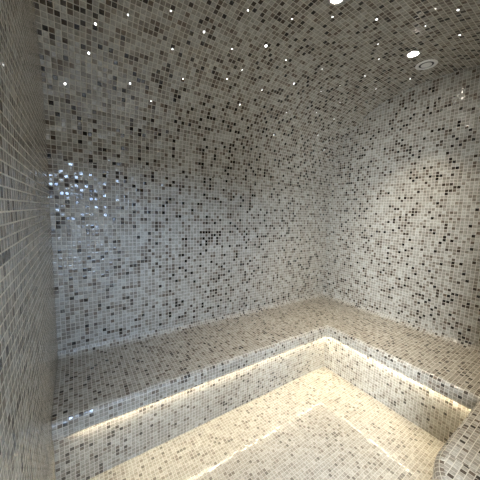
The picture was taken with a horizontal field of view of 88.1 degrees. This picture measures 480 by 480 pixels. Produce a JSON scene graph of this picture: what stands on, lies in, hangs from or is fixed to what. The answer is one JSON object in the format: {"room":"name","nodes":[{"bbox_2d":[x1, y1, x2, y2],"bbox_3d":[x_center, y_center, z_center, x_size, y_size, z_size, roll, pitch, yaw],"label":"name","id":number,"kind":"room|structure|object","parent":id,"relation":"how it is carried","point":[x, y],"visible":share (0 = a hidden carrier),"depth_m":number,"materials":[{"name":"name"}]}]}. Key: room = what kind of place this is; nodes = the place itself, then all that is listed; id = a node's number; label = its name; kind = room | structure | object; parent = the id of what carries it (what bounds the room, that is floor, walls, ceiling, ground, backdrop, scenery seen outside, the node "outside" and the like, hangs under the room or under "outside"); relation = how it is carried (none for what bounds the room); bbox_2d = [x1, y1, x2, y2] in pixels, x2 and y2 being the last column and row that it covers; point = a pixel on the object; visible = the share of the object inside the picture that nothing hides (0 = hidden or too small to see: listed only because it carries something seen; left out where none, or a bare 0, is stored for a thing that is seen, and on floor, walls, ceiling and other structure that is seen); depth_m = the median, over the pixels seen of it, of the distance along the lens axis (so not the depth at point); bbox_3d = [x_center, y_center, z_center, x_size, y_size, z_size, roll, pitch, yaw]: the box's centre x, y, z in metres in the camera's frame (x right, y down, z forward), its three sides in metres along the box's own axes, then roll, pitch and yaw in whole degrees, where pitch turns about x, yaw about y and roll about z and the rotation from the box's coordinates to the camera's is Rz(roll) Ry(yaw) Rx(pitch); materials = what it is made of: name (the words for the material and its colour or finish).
{"room":"spa","nodes":[
{"label":"spa","id":0,"kind":"room"},
{"bbox_2d":[0,0,57,479],"bbox_3d":[-0.713,0.037,0.749,0.100,2.710,2.016,-2,8,-33],"label":"wall","id":1,"kind":"structure","parent":0,"point":[28,328],"depth_m":0.76,"materials":[{"name":"tile"}]},
{"bbox_2d":[48,157,329,351],"bbox_3d":[-0.100,0.318,2.474,2.800,1.800,0.100,-2,8,-33],"label":"wall","id":2,"kind":"structure","parent":0,"point":[135,250],"depth_m":2.05,"materials":[{"name":"tile"}]},
{"bbox_2d":[34,0,479,189],"bbox_3d":[0.529,-0.958,1.439,2.800,1.010,2.216,-2,8,-33],"label":"ceiling","id":3,"kind":"structure","parent":0,"point":[216,103],"depth_m":1.72,"materials":[{"name":"tile"}]},
{"bbox_2d":[328,0,344,5],"bbox_3d":[0.547,-1.358,1.396,0.098,0.012,0.098,-2,8,-33],"label":"recessed light","id":4,"kind":"object","parent":3,"relation":"in","point":[331,2],"visible":1,"depth_m":1.42,"materials":[{"name":"silver metal"}]},
{"bbox_2d":[405,50,420,57],"bbox_3d":[1.292,-1.385,1.852,0.098,0.012,0.098,-2,8,-33],"label":"recessed light","id":5,"kind":"object","parent":3,"relation":"in","point":[412,54],"visible":1,"depth_m":1.84,"materials":[{"name":"silver metal"}]},
{"bbox_2d":[415,59,437,69],"bbox_3d":[1.483,-1.393,1.974,0.148,0.009,0.148,-2,8,-33],"label":"ceiling vent","id":6,"kind":"object","parent":3,"relation":"in","point":[430,63],"visible":1,"depth_m":1.97,"materials":[{"name":"white plastic"}]},
{"bbox_2d":[88,366,444,479],"bbox_3d":[0.451,1.381,1.706,2.800,0.100,2.016,-2,8,-33],"label":"floor","id":7,"kind":"structure","parent":0,"point":[317,425],"depth_m":1.63,"materials":[{"name":"tile"}]},
{"bbox_2d":[52,291,479,479],"bbox_3d":[0.461,1.083,1.672,2.798,0.500,2.014,-2,8,-33],"label":"tiled bench","id":8,"kind":"object","parent":7,"relation":"on","point":[118,400],"visible":1,"depth_m":1.78,"materials":[{"name":"tile"}]},
{"bbox_2d":[323,66,479,344],"bbox_3d":[1.707,-0.065,2.344,0.100,2.710,2.016,-2,8,-33],"label":"wall","id":9,"kind":"structure","parent":0,"point":[403,240],"depth_m":2.33,"materials":[{"name":"tile"}]}
]}

